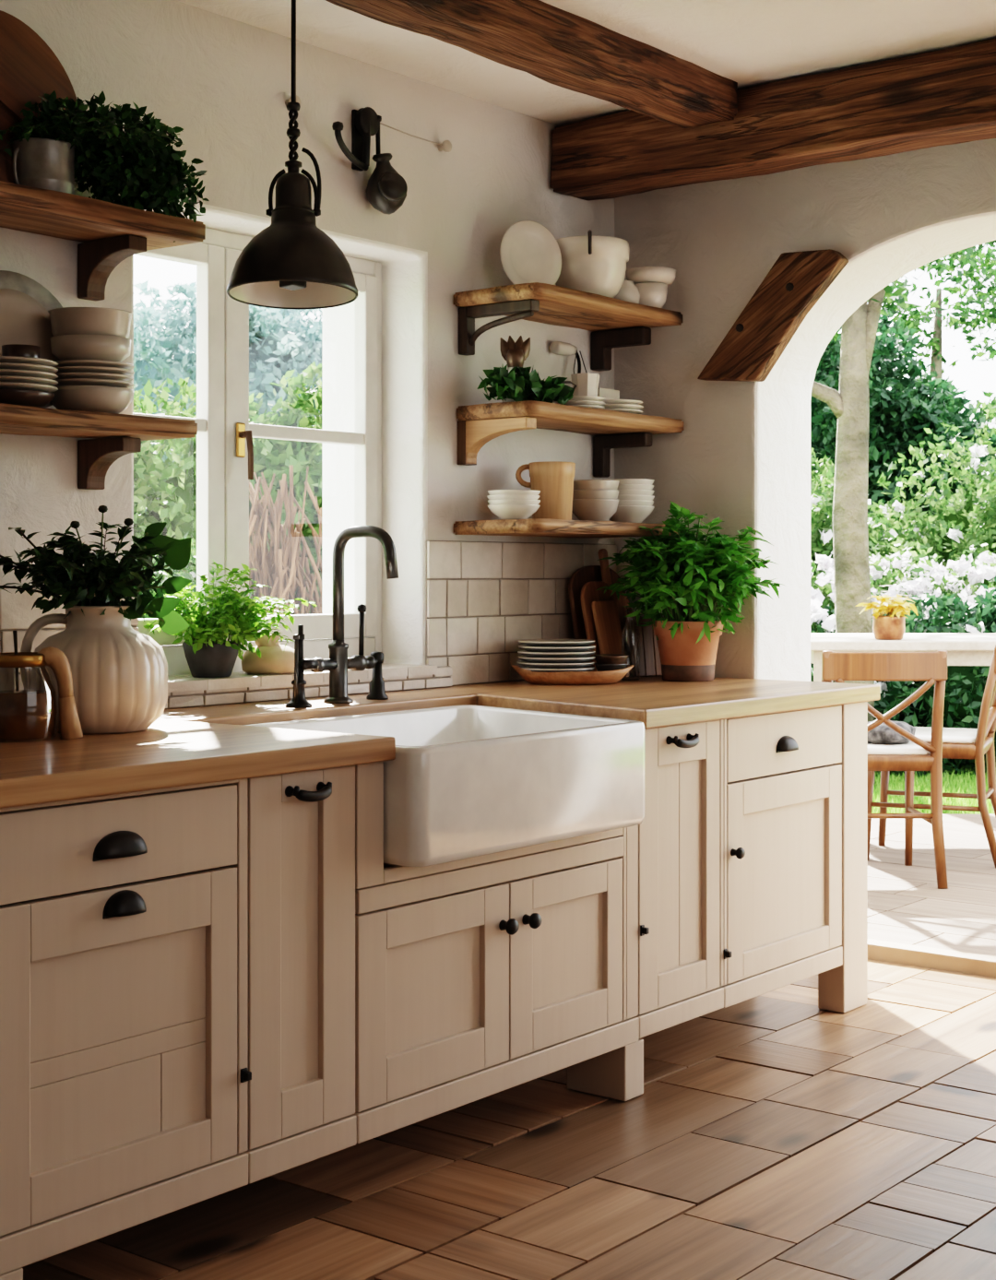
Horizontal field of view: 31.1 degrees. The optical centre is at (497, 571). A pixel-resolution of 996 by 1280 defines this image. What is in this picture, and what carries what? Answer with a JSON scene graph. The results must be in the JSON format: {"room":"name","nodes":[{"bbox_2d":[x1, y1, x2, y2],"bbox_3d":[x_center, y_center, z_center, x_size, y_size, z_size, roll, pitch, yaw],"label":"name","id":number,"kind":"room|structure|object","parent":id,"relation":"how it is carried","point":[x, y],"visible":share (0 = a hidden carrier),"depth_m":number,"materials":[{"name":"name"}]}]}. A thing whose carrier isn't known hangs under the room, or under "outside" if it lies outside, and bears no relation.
{"room":"kitchen","nodes":[
{"label":"kitchen","id":0,"kind":"room"},
{"bbox_2d":[0,0,614,685],"bbox_3d":[-1.512,-0.040,3.354,0.380,2.500,6.170,0,0,38],"label":"wall","id":1,"kind":"structure","parent":0,"point":[225,81],"depth_m":4.67,"materials":[{"name":"paint"}]},
{"bbox_2d":[0,587,138,690],"bbox_3d":[-1.133,0.169,3.512,0.015,0.273,1.090,0,0,38],"label":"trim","id":2,"kind":"structure","parent":1,"relation":"attached to","point":[17,613],"depth_m":3.69,"materials":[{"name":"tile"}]},
{"bbox_2d":[0,402,197,489],"bbox_3d":[-1.056,-0.250,3.440,0.227,0.147,1.077,0,0,38],"label":"wall shelf","id":3,"kind":"object","parent":1,"relation":"attached to","point":[115,435],"visible":1,"depth_m":3.68,"materials":[{"name":"brown wood"}]},
{"bbox_2d":[0,388,54,407],"bbox_3d":[-0.964,-0.338,3.531,0.170,0.032,0.170,0,0,38],"label":"serving bowl","id":4,"kind":"object","parent":3,"relation":"on","point":[29,397],"visible":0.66,"depth_m":3.47,"materials":[{"name":"ceramic"}]},
{"bbox_2d":[0,381,58,391],"bbox_3d":[-0.964,-0.359,3.531,0.186,0.012,0.186,0,0,38],"label":"plate","id":5,"kind":"object","parent":4,"relation":"on","point":[3,385],"visible":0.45,"depth_m":3.47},
{"bbox_2d":[0,375,58,385],"bbox_3d":[-0.964,-0.372,3.531,0.186,0.012,0.186,0,0,38],"label":"plate","id":6,"kind":"object","parent":5,"relation":"on","point":[3,378],"visible":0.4,"depth_m":3.47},
{"bbox_2d":[0,368,58,379],"bbox_3d":[-0.964,-0.385,3.531,0.186,0.012,0.186,0,0,38],"label":"plate","id":7,"kind":"object","parent":6,"relation":"on","point":[3,372],"visible":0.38,"depth_m":3.47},
{"bbox_2d":[0,362,58,373],"bbox_3d":[-0.964,-0.397,3.531,0.186,0.012,0.186,0,0,38],"label":"plate","id":8,"kind":"object","parent":7,"relation":"on","point":[3,365],"visible":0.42,"depth_m":3.47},
{"bbox_2d":[0,355,58,367],"bbox_3d":[-0.964,-0.409,3.531,0.186,0.012,0.186,0,0,38],"label":"plate","id":9,"kind":"object","parent":8,"relation":"on","point":[3,359],"visible":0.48,"depth_m":3.47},
{"bbox_2d":[1,343,40,357],"bbox_3d":[-0.947,-0.429,3.550,0.074,0.036,0.074,0,0,38],"label":"cup","id":10,"kind":"object","parent":9,"relation":"on","point":[13,349],"visible":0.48,"depth_m":3.52,"materials":[{"name":"ceramic"}]},
{"bbox_2d":[0,270,62,407],"bbox_3d":[-0.976,-0.471,3.630,0.063,0.286,0.307,0,0,39],"label":"oval platter","id":11,"kind":"object","parent":3,"relation":"on","point":[25,303],"visible":0.43,"depth_m":3.66,"materials":[{"name":"ceramic"}]},
{"bbox_2d":[50,385,134,413],"bbox_3d":[-0.840,-0.349,3.688,0.176,0.054,0.176,0,0,38],"label":"serving bowl","id":12,"kind":"object","parent":3,"relation":"on","point":[100,398],"visible":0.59,"depth_m":3.62,"materials":[{"name":"ceramic"}]},
{"bbox_2d":[54,378,134,388],"bbox_3d":[-0.840,-0.384,3.688,0.176,0.013,0.176,0,0,38],"label":"dinner plate","id":13,"kind":"object","parent":12,"relation":"on","point":[70,381],"visible":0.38,"depth_m":3.62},
{"bbox_2d":[53,371,133,381],"bbox_3d":[-0.841,-0.396,3.688,0.176,0.013,0.176,0,0,0],"label":"dinner plate","id":14,"kind":"object","parent":13,"relation":"on","point":[78,374],"visible":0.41,"depth_m":3.62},
{"bbox_2d":[54,366,134,375],"bbox_3d":[-0.839,-0.408,3.687,0.176,0.013,0.176,0,0,36],"label":"dinner plate","id":15,"kind":"object","parent":14,"relation":"on","point":[64,369],"visible":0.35,"depth_m":3.62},
{"bbox_2d":[54,359,134,369],"bbox_3d":[-0.839,-0.421,3.689,0.176,0.013,0.176,0,0,45],"label":"dinner plate","id":16,"kind":"object","parent":15,"relation":"on","point":[68,362],"visible":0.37,"depth_m":3.62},
{"bbox_2d":[49,334,130,362],"bbox_3d":[-0.840,-0.454,3.688,0.164,0.050,0.164,0,0,38],"label":"serving bowl","id":17,"kind":"object","parent":16,"relation":"on","point":[64,347],"visible":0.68,"depth_m":3.62,"materials":[{"name":"ceramic"}]},
{"bbox_2d":[47,307,133,338],"bbox_3d":[-0.840,-0.496,3.688,0.172,0.075,0.172,0,0,38],"label":"serving bowl","id":18,"kind":"object","parent":17,"relation":"on","point":[65,320],"visible":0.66,"depth_m":3.62,"materials":[{"name":"ceramic"}]},
{"bbox_2d":[0,180,205,301],"bbox_3d":[-1.049,-0.666,3.450,0.228,0.164,1.099,0,0,38],"label":"wall shelf","id":19,"kind":"object","parent":1,"relation":"attached to","point":[109,233],"visible":1,"depth_m":3.68,"materials":[{"name":"brown wood"}]},
{"bbox_2d":[0,10,77,183],"bbox_3d":[-0.989,-0.943,3.603,0.075,0.389,0.391,0,0,34],"label":"round board","id":20,"kind":"object","parent":19,"relation":"on","point":[29,68],"visible":0.42,"depth_m":3.64,"materials":[{"name":"wood"}]},
{"bbox_2d":[0,90,209,242],"bbox_3d":[-0.807,-0.846,3.675,0.262,0.290,0.509,0,0,28],"label":"potted plant","id":21,"kind":"object","parent":19,"relation":"on","point":[52,148],"visible":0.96,"depth_m":3.65,"materials":[{"name":"green plant"}]},
{"bbox_2d":[133,227,381,675],"bbox_3d":[-0.611,-0.291,4.417,0.108,1.078,0.971,0,0,38],"label":"window","id":22,"kind":"structure","parent":1,"relation":"in","point":[225,434],"depth_m":4.38,"materials":[{"name":"white paint"}]},
{"bbox_2d":[167,663,437,692],"bbox_3d":[-0.532,0.262,4.355,0.183,0.033,0.969,0,0,38],"label":"windowsill","id":23,"kind":"structure","parent":1,"relation":"attached to","point":[242,679],"depth_m":4.22,"materials":[{"name":"tile"}]},
{"bbox_2d":[143,559,316,677],"bbox_3d":[-0.609,0.108,4.127,0.327,0.274,0.360,0,0,38],"label":"potted herb","id":24,"kind":"object","parent":23,"relation":"on","point":[206,657],"visible":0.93,"depth_m":4.11,"materials":[{"name":"green plant"}]},
{"bbox_2d":[182,640,239,677],"bbox_3d":[-0.667,0.204,4.160,0.136,0.081,0.136,0,0,38],"label":"pot","id":25,"kind":"object","parent":24,"relation":"attached to","point":[205,658],"depth_m":4.11,"materials":[{"name":"ceramic"}]},
{"bbox_2d":[241,634,294,675],"bbox_3d":[-0.547,0.194,4.311,0.142,0.100,0.154,0,0,38],"label":"clay jar","id":26,"kind":"object","parent":23,"relation":"on","point":[274,659],"visible":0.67,"depth_m":4.25,"materials":[{"name":"ceramic"}]},
{"bbox_2d":[164,665,452,709],"bbox_3d":[-0.500,0.277,4.261,0.015,0.056,1.210,0,0,38],"label":"trim","id":27,"kind":"structure","parent":1,"relation":"attached to","point":[443,678],"depth_m":4.25,"materials":[{"name":"tile"}]},
{"bbox_2d":[331,106,407,214],"bbox_3d":[-0.321,-1.033,4.447,0.122,0.262,0.248,0,0,38],"label":"wall sconce","id":28,"kind":"object","parent":1,"relation":"attached to","point":[386,190],"visible":1,"depth_m":4.47,"materials":[{"name":"black metal"}]},
{"bbox_2d":[425,540,616,685],"bbox_3d":[0.084,0.111,5.045,0.015,0.388,0.872,0,0,38],"label":"tile backsplash","id":29,"kind":"structure","parent":1,"relation":"attached to","point":[482,598],"depth_m":4.92,"materials":[{"name":"tile"}]},
{"bbox_2d":[453,518,677,537],"bbox_3d":[0.204,-0.119,4.977,0.288,0.040,0.696,0,0,38],"label":"wall shelf","id":30,"kind":"object","parent":1,"relation":"attached to","point":[534,527],"visible":0.94,"depth_m":4.77,"materials":[{"name":"brown wood"}]},
{"bbox_2d":[487,504,540,519],"bbox_3d":[0.042,-0.158,4.763,0.141,0.039,0.141,0,0,38],"label":"shallow bowl","id":31,"kind":"object","parent":30,"relation":"on","point":[502,511],"visible":0.87,"depth_m":4.72,"materials":[{"name":"ceramic"}]},
{"bbox_2d":[515,461,575,520],"bbox_3d":[0.141,-0.218,4.900,0.144,0.160,0.129,0,0,38],"label":"pitcher","id":32,"kind":"object","parent":30,"relation":"on","point":[554,480],"visible":0.83,"depth_m":4.85,"materials":[{"name":"brown wood"}]},
{"bbox_2d":[571,498,618,521],"bbox_3d":[0.271,-0.171,5.034,0.141,0.064,0.141,0,0,38],"label":"bowl","id":33,"kind":"object","parent":30,"relation":"on","point":[583,509],"visible":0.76,"depth_m":4.98,"materials":[{"name":"ceramic"}]},
{"bbox_2d":[609,505,654,522],"bbox_3d":[0.373,-0.164,5.164,0.157,0.050,0.157,0,0,38],"label":"bowl","id":34,"kind":"object","parent":30,"relation":"on","point":[632,514],"visible":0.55,"depth_m":5.11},
{"bbox_2d":[453,282,682,371],"bbox_3d":[0.206,-0.668,4.976,0.292,0.166,0.698,0,0,38],"label":"wall shelf","id":35,"kind":"object","parent":1,"relation":"attached to","point":[614,323],"visible":1,"depth_m":4.84,"materials":[{"name":"brown wood"}]},
{"bbox_2d":[500,220,561,284],"bbox_3d":[0.090,-0.857,4.865,0.183,0.205,0.040,0,0,-24],"label":"dinner plate","id":36,"kind":"object","parent":35,"relation":"on","point":[530,253],"visible":0.89,"depth_m":4.87,"materials":[{"name":"ceramic"}]},
{"bbox_2d":[555,229,628,297],"bbox_3d":[0.254,-0.842,4.989,0.224,0.184,0.226,0,0,38],"label":"ceramic pot","id":37,"kind":"object","parent":35,"relation":"on","point":[592,264],"visible":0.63,"depth_m":4.90,"materials":[{"name":"ceramic"}]},
{"bbox_2d":[634,282,667,308],"bbox_3d":[0.434,-0.786,5.135,0.108,0.072,0.108,0,0,38],"label":"bowl","id":38,"kind":"object","parent":35,"relation":"on","point":[654,294],"visible":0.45,"depth_m":5.09,"materials":[{"name":"ceramic"}]},
{"bbox_2d":[625,266,675,285],"bbox_3d":[0.440,-0.845,5.143,0.146,0.043,0.146,0,0,38],"label":"bowl","id":39,"kind":"object","parent":38,"relation":"on","point":[667,276],"visible":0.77,"depth_m":5.09,"materials":[{"name":"ceramic"}]},
{"bbox_2d":[456,400,683,477],"bbox_3d":[0.215,-0.364,5.010,0.263,0.166,0.740,0,0,38],"label":"wall shelf","id":40,"kind":"object","parent":1,"relation":"attached to","point":[479,424],"visible":1,"depth_m":4.81,"materials":[{"name":"brown wood"}]},
{"bbox_2d":[499,335,530,402],"bbox_3d":[0.046,-0.542,4.817,0.075,0.192,0.072,0,0,38],"label":"flower ornament","id":41,"kind":"object","parent":40,"relation":"on","point":[515,353],"visible":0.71,"depth_m":4.82,"materials":[{"name":"brown metal"}]},
{"bbox_2d":[477,364,574,404],"bbox_3d":[0.089,-0.499,4.760,0.168,0.104,0.332,0,0,38],"label":"bunch","id":42,"kind":"object","parent":40,"relation":"on","point":[524,385],"visible":0.95,"depth_m":4.70,"materials":[{"name":"green plant"}]},
{"bbox_2d":[567,404,604,409],"bbox_3d":[0.227,-0.453,4.987,0.144,0.013,0.144,0,0,38],"label":"plate","id":43,"kind":"object","parent":40,"relation":"on","point":[584,406],"visible":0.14,"depth_m":4.92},
{"bbox_2d":[555,400,605,405],"bbox_3d":[0.228,-0.466,4.987,0.144,0.013,0.144,0,0,-22],"label":"plate","id":44,"kind":"object","parent":43,"relation":"on","point":[570,402],"visible":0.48,"depth_m":4.93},
{"bbox_2d":[569,395,604,401],"bbox_3d":[0.228,-0.478,4.987,0.144,0.013,0.144,0,0,-11],"label":"plate","id":45,"kind":"object","parent":44,"relation":"on","point":[574,397],"visible":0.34,"depth_m":4.93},
{"bbox_2d":[570,373,599,396],"bbox_3d":[0.245,-0.519,5.010,0.076,0.066,0.076,0,0,-29],"label":"mug","id":46,"kind":"object","parent":45,"relation":"on","point":[586,384],"visible":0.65,"depth_m":4.98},
{"bbox_2d":[21,959,995,1279],"bbox_3d":[0.722,1.215,1.681,5.200,0.090,6.330,0,0,38],"label":"floor","id":47,"kind":"structure","parent":0,"point":[775,1134],"depth_m":3.44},
{"bbox_2d":[0,778,251,1279],"bbox_3d":[-0.912,0.759,3.082,0.858,0.821,0.551,0,0,38],"label":"base cabinet","id":48,"kind":"object","parent":47,"relation":"on","point":[124,1075],"visible":0.98,"depth_m":2.83,"materials":[{"name":"paint"}]},
{"bbox_2d":[243,765,355,1183],"bbox_3d":[-0.652,0.697,3.401,0.867,0.696,0.268,0,0,38],"label":"base cabinet","id":49,"kind":"object","parent":47,"relation":"on","point":[301,825],"visible":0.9,"depth_m":3.16,"materials":[{"name":"paint"}]},
{"bbox_2d":[352,761,643,1143],"bbox_3d":[-0.274,0.759,3.879,0.864,0.821,0.944,0,0,38],"label":"base cabinet","id":50,"kind":"object","parent":47,"relation":"on","point":[477,977],"visible":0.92,"depth_m":3.56,"materials":[{"name":"paint"}]},
{"bbox_2d":[0,675,880,808],"bbox_3d":[-0.220,0.327,3.966,0.880,0.043,2.936,0,0,38],"label":"countertop","id":51,"kind":"structure","parent":50,"relation":"on","point":[184,746],"depth_m":3.43,"materials":[{"name":"brown wood"}]},
{"bbox_2d":[0,630,57,742],"bbox_3d":[-0.870,0.206,3.253,0.134,0.197,0.134,0,0,38],"label":"glass jar","id":52,"kind":"object","parent":51,"relation":"on","point":[25,715],"visible":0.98,"depth_m":3.21,"materials":[{"name":"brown glass"}]},
{"bbox_2d":[37,646,82,739],"bbox_3d":[-0.798,0.222,3.258,0.081,0.172,0.038,0,0,-15],"label":"wooden scoop","id":53,"kind":"object","parent":51,"relation":"on","point":[70,728],"visible":1,"depth_m":3.25,"materials":[{"name":"brown wood"}]},
{"bbox_2d":[20,604,167,734],"bbox_3d":[-0.767,0.184,3.439,0.260,0.240,0.258,0,0,38],"label":"ceramic jug","id":54,"kind":"object","parent":51,"relation":"on","point":[119,671],"visible":0.78,"depth_m":3.35,"materials":[{"name":"beige ceramic"}]},
{"bbox_2d":[3,521,173,621],"bbox_3d":[-0.790,0.001,3.431,0.344,0.196,0.436,0,0,0],"label":"plant","id":55,"kind":"object","parent":54,"relation":"in","point":[97,569],"visible":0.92,"depth_m":3.38,"materials":[{"name":"green plant"}]},
{"bbox_2d":[0,526,96,605],"bbox_3d":[-0.916,-0.002,3.435,0.301,0.168,0.096,0,0,-4],"label":"leafy sprig","id":56,"kind":"object","parent":55,"relation":"in","point":[7,562],"visible":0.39,"depth_m":3.43,"materials":[{"name":"green plant"}]},
{"bbox_2d":[104,521,191,634],"bbox_3d":[-0.678,0.012,3.435,0.176,0.217,0.052,0,0,-13],"label":"leaf sprig","id":57,"kind":"object","parent":54,"relation":"in","point":[171,622],"visible":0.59,"depth_m":3.44,"materials":[{"name":"plant"}]},
{"bbox_2d":[285,625,318,708],"bbox_3d":[-0.446,0.212,4.033,0.060,0.185,0.070,0,0,38],"label":"side spray","id":58,"kind":"object","parent":51,"relation":"on","point":[298,701],"visible":1,"depth_m":4.02,"materials":[{"name":"black metal"}]},
{"bbox_2d":[310,525,398,703],"bbox_3d":[-0.310,0.099,4.131,0.203,0.411,0.199,0,0,38],"label":"tap","id":59,"kind":"object","parent":51,"relation":"on","point":[338,663],"visible":0.98,"depth_m":4.15,"materials":[{"name":"black metal"}]},
{"bbox_2d":[366,651,388,699],"bbox_3d":[-0.290,0.248,4.281,0.053,0.114,0.052,0,0,-27],"label":"soap dispenser","id":60,"kind":"object","parent":51,"relation":"on","point":[377,691],"visible":0.93,"depth_m":4.27,"materials":[{"name":"black metal"}]},
{"bbox_2d":[241,704,644,866],"bbox_3d":[-0.110,0.436,3.826,0.632,0.224,0.908,0,0,38],"label":"farmhouse sink","id":61,"kind":"object","parent":51,"relation":"in","point":[464,781],"visible":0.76,"depth_m":3.57,"materials":[{"name":"ceramic"}]},
{"bbox_2d":[511,664,633,685],"bbox_3d":[0.203,0.280,4.877,0.336,0.050,0.210,0,0,-3],"label":"dough bowl","id":62,"kind":"object","parent":51,"relation":"on","point":[594,677],"visible":0.92,"depth_m":4.80,"materials":[{"name":"brown wood"}]},
{"bbox_2d":[518,665,594,672],"bbox_3d":[0.158,0.267,4.877,0.214,0.016,0.214,0,0,38],"label":"plate","id":63,"kind":"object","parent":62,"relation":"in","point":[589,668],"visible":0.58,"depth_m":4.79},
{"bbox_2d":[516,660,594,668],"bbox_3d":[0.158,0.253,4.874,0.214,0.016,0.214,0,0,38],"label":"plate","id":64,"kind":"object","parent":63,"relation":"on","point":[521,663],"visible":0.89,"depth_m":4.79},
{"bbox_2d":[518,655,595,663],"bbox_3d":[0.161,0.238,4.876,0.214,0.016,0.214,0,0,38],"label":"plate","id":65,"kind":"object","parent":64,"relation":"on","point":[522,657],"visible":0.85,"depth_m":4.79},
{"bbox_2d":[517,650,595,658],"bbox_3d":[0.159,0.224,4.873,0.214,0.016,0.214,0,0,38],"label":"plate","id":66,"kind":"object","parent":65,"relation":"on","point":[526,653],"visible":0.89,"depth_m":4.79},
{"bbox_2d":[518,644,596,652],"bbox_3d":[0.161,0.209,4.879,0.214,0.016,0.214,0,0,38],"label":"plate","id":67,"kind":"object","parent":66,"relation":"on","point":[522,646],"visible":0.81,"depth_m":4.80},
{"bbox_2d":[517,639,594,647],"bbox_3d":[0.159,0.195,4.880,0.214,0.016,0.214,0,0,38],"label":"plate","id":68,"kind":"object","parent":67,"relation":"on","point":[541,643],"visible":1,"depth_m":4.81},
{"bbox_2d":[568,565,625,639],"bbox_3d":[0.302,0.142,5.239,0.066,0.322,0.270,0,0,38],"label":"chopping board","id":69,"kind":"object","parent":51,"relation":"on","point":[584,574],"visible":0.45,"depth_m":5.16,"materials":[{"name":"wood"}]},
{"bbox_2d":[580,580,616,667],"bbox_3d":[0.302,0.166,5.131,0.068,0.276,0.160,0,0,38],"label":"chopping board","id":70,"kind":"object","parent":51,"relation":"on","point":[588,595],"visible":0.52,"depth_m":5.09,"materials":[{"name":"wood"}]},
{"bbox_2d":[591,600,628,677],"bbox_3d":[0.321,0.193,5.103,0.059,0.220,0.115,0,0,38],"label":"chopping board","id":71,"kind":"object","parent":51,"relation":"on","point":[605,612],"visible":0.73,"depth_m":5.10,"materials":[{"name":"wood"}]},
{"bbox_2d":[598,548,632,675],"bbox_3d":[0.331,0.118,5.229,0.078,0.371,0.200,0,0,38],"label":"chopping board","id":72,"kind":"object","parent":51,"relation":"on","point":[621,602],"visible":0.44,"depth_m":5.25,"materials":[{"name":"wood"}]},
{"bbox_2d":[628,616,662,676],"bbox_3d":[0.446,0.215,5.197,0.150,0.175,0.043,0,0,-34],"label":"board","id":73,"kind":"object","parent":51,"relation":"on","point":[650,664],"visible":0.4,"depth_m":5.17,"materials":[{"name":"wood"}]},
{"bbox_2d":[594,500,784,681],"bbox_3d":[0.514,0.053,4.966,0.501,0.503,0.449,0,0,38],"label":"potted plant","id":74,"kind":"object","parent":51,"relation":"on","point":[683,577],"visible":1,"depth_m":4.94,"materials":[{"name":"plant"}]},
{"bbox_2d":[634,719,723,1038],"bbox_3d":[0.115,0.695,4.367,0.867,0.691,0.362,0,0,38],"label":"base cabinet","id":75,"kind":"object","parent":47,"relation":"on","point":[681,833],"visible":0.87,"depth_m":4.13,"materials":[{"name":"paint"}]},
{"bbox_2d":[721,701,867,1013],"bbox_3d":[0.455,0.759,4.800,0.860,0.822,0.742,0,0,38],"label":"base cabinet","id":76,"kind":"object","parent":47,"relation":"on","point":[796,782],"visible":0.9,"depth_m":4.55,"materials":[{"name":"paint"}]},
{"bbox_2d":[867,938,995,977],"bbox_3d":[1.460,1.183,5.181,4.400,0.115,0.070,0,0,38],"label":"trim","id":77,"kind":"structure","parent":47,"relation":"attached to","point":[909,954],"depth_m":5.29,"materials":[{"name":"wood"}]},
{"bbox_2d":[176,0,995,125],"bbox_3d":[0.540,-1.365,1.595,5.780,0.150,6.370,0,0,38],"label":"ceiling","id":78,"kind":"structure","parent":0,"point":[746,42],"depth_m":4.31,"materials":[{"name":"paint"}]},
{"bbox_2d":[226,0,358,309],"bbox_3d":[-0.431,-0.930,3.754,0.274,0.719,0.274,0,0,38],"label":"pendant lamp","id":79,"kind":"object","parent":78,"relation":"hanging from","point":[291,264],"visible":1,"depth_m":3.73,"materials":[{"name":"metal"}]},
{"bbox_2d":[325,0,737,128],"bbox_3d":[-1.110,-1.250,2.665,0.196,0.122,5.398,0,0,38],"label":"ceiling beam","id":80,"kind":"structure","parent":78,"relation":"attached to","point":[559,47],"depth_m":4.20,"materials":[{"name":"wood"}]},
{"bbox_2d":[549,37,995,200],"bbox_3d":[2.160,-1.186,3.649,5.001,0.202,0.211,0,0,38],"label":"ceiling beam","id":81,"kind":"structure","parent":78,"relation":"attached to","point":[944,97],"depth_m":4.64,"materials":[{"name":"wood"}]},
{"bbox_2d":[652,619,722,665],"bbox_3d":[0.534,0.198,5.020,0.200,0.123,0.200,0,0,38],"label":"pot","id":82,"kind":"object","parent":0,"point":[694,642],"depth_m":4.95,"materials":[{"name":"ceramic"}]},
{"bbox_2d":[614,138,995,681],"bbox_3d":[2.489,-0.040,3.904,5.200,2.500,0.330,0,0,38],"label":"wall","id":83,"kind":"structure","parent":0,"point":[740,456],"depth_m":5.15,"materials":[{"name":"paint"}]},
{"bbox_2d":[697,248,848,381],"bbox_3d":[0.767,-0.713,5.024,0.460,0.349,0.058,0,0,38],"label":"brace","id":84,"kind":"object","parent":83,"relation":"attached to","point":[796,281],"visible":1,"depth_m":4.99,"materials":[{"name":"wood"}]},
{"label":"outside","id":85,"kind":"structure","parent":0,"visible":0},
{"bbox_2d":[867,814,995,956],"bbox_3d":[3.535,1.179,6.527,10.426,0.103,4.678,0,0,38],"label":"terrace","id":86,"kind":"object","parent":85,"point":[906,906],"visible":0.2,"depth_m":6.34,"materials":[{"name":"stone"}]},
{"bbox_2d":[821,650,948,888],"bbox_3d":[1.377,0.705,6.601,0.448,0.852,0.551,0,0,0],"label":"dining chair","id":87,"kind":"object","parent":86,"relation":"on","point":[917,754],"visible":0.7,"depth_m":6.38,"materials":[{"name":"brown wood"}]},
{"bbox_2d":[867,720,915,744],"bbox_3d":[1.439,0.590,6.642,0.226,0.081,0.248,0,0,38],"label":"fur throw","id":88,"kind":"object","parent":87,"relation":"on","point":[882,733],"visible":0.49,"depth_m":6.54,"materials":[{"name":"fur"}]},
{"bbox_2d":[810,633,995,682],"bbox_3d":[1.990,0.706,7.825,1.420,0.842,0.950,0,0,0],"label":"outdoor table","id":89,"kind":"object","parent":86,"relation":"on","point":[963,649],"visible":0.19,"depth_m":7.39,"materials":[{"name":"wood"}]},
{"bbox_2d":[855,584,920,639],"bbox_3d":[1.653,0.170,7.482,0.268,0.229,0.274,0,0,38],"label":"potted flowers","id":90,"kind":"object","parent":89,"relation":"on","point":[889,627],"visible":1,"depth_m":7.45,"materials":[{"name":"yellow plant"}]},
{"bbox_2d":[867,644,995,868],"bbox_3d":[1.751,0.705,7.076,0.551,0.852,0.448,0,0,21],"label":"dining chair","id":91,"kind":"object","parent":86,"relation":"on","point":[957,743],"visible":0.67,"depth_m":6.90,"materials":[{"name":"brown wood"}]},
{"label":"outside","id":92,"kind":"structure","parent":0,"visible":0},
{"bbox_2d":[872,758,994,814],"bbox_3d":[-11.044,1.175,15.163,90.000,0.001,70.000,0,0,38],"label":"lawn","id":93,"kind":"structure","parent":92,"point":[942,760],"depth_m":9.55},
{"bbox_2d":[133,361,322,615],"bbox_3d":[-1.088,0.133,6.918,3.648,2.119,1.360,0,0,-3],"label":"hedge","id":94,"kind":"object","parent":93,"relation":"on","point":[168,493],"visible":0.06,"depth_m":6.64,"materials":[{"name":"green plant"}]},
{"bbox_2d":[133,280,322,533],"bbox_3d":[-3.724,-1.479,24.164,6.072,5.379,5.361,0,0,-27],"label":"tree","id":95,"kind":"object","parent":93,"relation":"on","point":[281,341],"visible":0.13,"depth_m":22.64,"materials":[{"name":"green plant"}]},
{"bbox_2d":[810,598,889,705],"bbox_3d":[1.611,0.665,10.739,1.651,1.072,1.674,0,0,38],"label":"round bush","id":96,"kind":"object","parent":93,"relation":"on","point":[826,622],"visible":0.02,"depth_m":10.42,"materials":[{"name":"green plant"}]},
{"bbox_2d":[810,447,944,604],"bbox_3d":[2.227,0.131,12.901,1.983,2.128,2.078,0,0,45],"label":"leafy shrub","id":97,"kind":"object","parent":93,"relation":"on","point":[823,477],"visible":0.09,"depth_m":12.55,"materials":[{"name":"green plant"}]},
{"bbox_2d":[810,308,995,556],"bbox_3d":[3.043,-0.597,16.083,3.085,3.613,3.122,0,0,-10],"label":"broad tree","id":98,"kind":"object","parent":93,"relation":"on","point":[900,412],"visible":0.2,"depth_m":15.29,"materials":[{"name":"green plant"}]},
{"bbox_2d":[810,533,995,721],"bbox_3d":[2.429,0.477,11.315,3.947,1.441,1.393,0,0,1],"label":"flowers","id":99,"kind":"object","parent":93,"relation":"on","point":[930,577],"visible":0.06,"depth_m":11.11,"materials":[{"name":"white plant"}]},
{"bbox_2d":[811,240,995,784],"bbox_3d":[2.205,-1.075,9.637,3.362,4.572,2.109,0,0,-2],"label":"tree","id":100,"kind":"object","parent":93,"relation":"on","point":[850,404],"visible":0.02,"depth_m":9.64,"materials":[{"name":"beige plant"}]},
{"bbox_2d":[871,575,995,779],"bbox_3d":[2.901,0.532,10.435,1.644,1.332,1.415,0,0,26],"label":"round bush","id":101,"kind":"object","parent":93,"relation":"on","point":[965,685],"visible":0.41,"depth_m":10.10,"materials":[{"name":"green plant"}]},
{"bbox_2d":[872,242,995,425],"bbox_3d":[5.218,-1.532,20.031,5.244,5.491,2.288,0,0,2],"label":"tree","id":102,"kind":"object","parent":93,"relation":"on","point":[935,343],"visible":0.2,"depth_m":19.85,"materials":[{"name":"green plant"}]},
{"bbox_2d":[877,399,995,597],"bbox_3d":[3.900,-0.100,13.249,2.517,2.609,2.176,0,0,-10],"label":"leafy shrub","id":103,"kind":"object","parent":93,"relation":"on","point":[966,520],"visible":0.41,"depth_m":12.94,"materials":[{"name":"green plant"}]},
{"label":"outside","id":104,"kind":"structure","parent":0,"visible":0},
{"bbox_3d":[-2.664,1.197,3.841,2.010,0.065,6.700,0,0,38],"label":"path","id":105,"kind":"object","parent":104,"visible":0},
{"bbox_2d":[134,531,260,618],"bbox_3d":[-1.129,0.527,5.500,0.926,1.319,0.955,0,0,-1],"label":"shrub","id":106,"kind":"object","parent":105,"relation":"on","point":[191,574],"visible":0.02,"depth_m":5.56,"materials":[{"name":"green plant"}]},
{"bbox_2d":[248,465,322,615],"bbox_3d":[-0.720,0.418,5.909,0.454,1.524,0.546,0,0,-14],"label":"bare branches","id":107,"kind":"object","parent":105,"relation":"on","point":[274,571],"visible":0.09,"depth_m":5.84,"materials":[{"name":"plant"}]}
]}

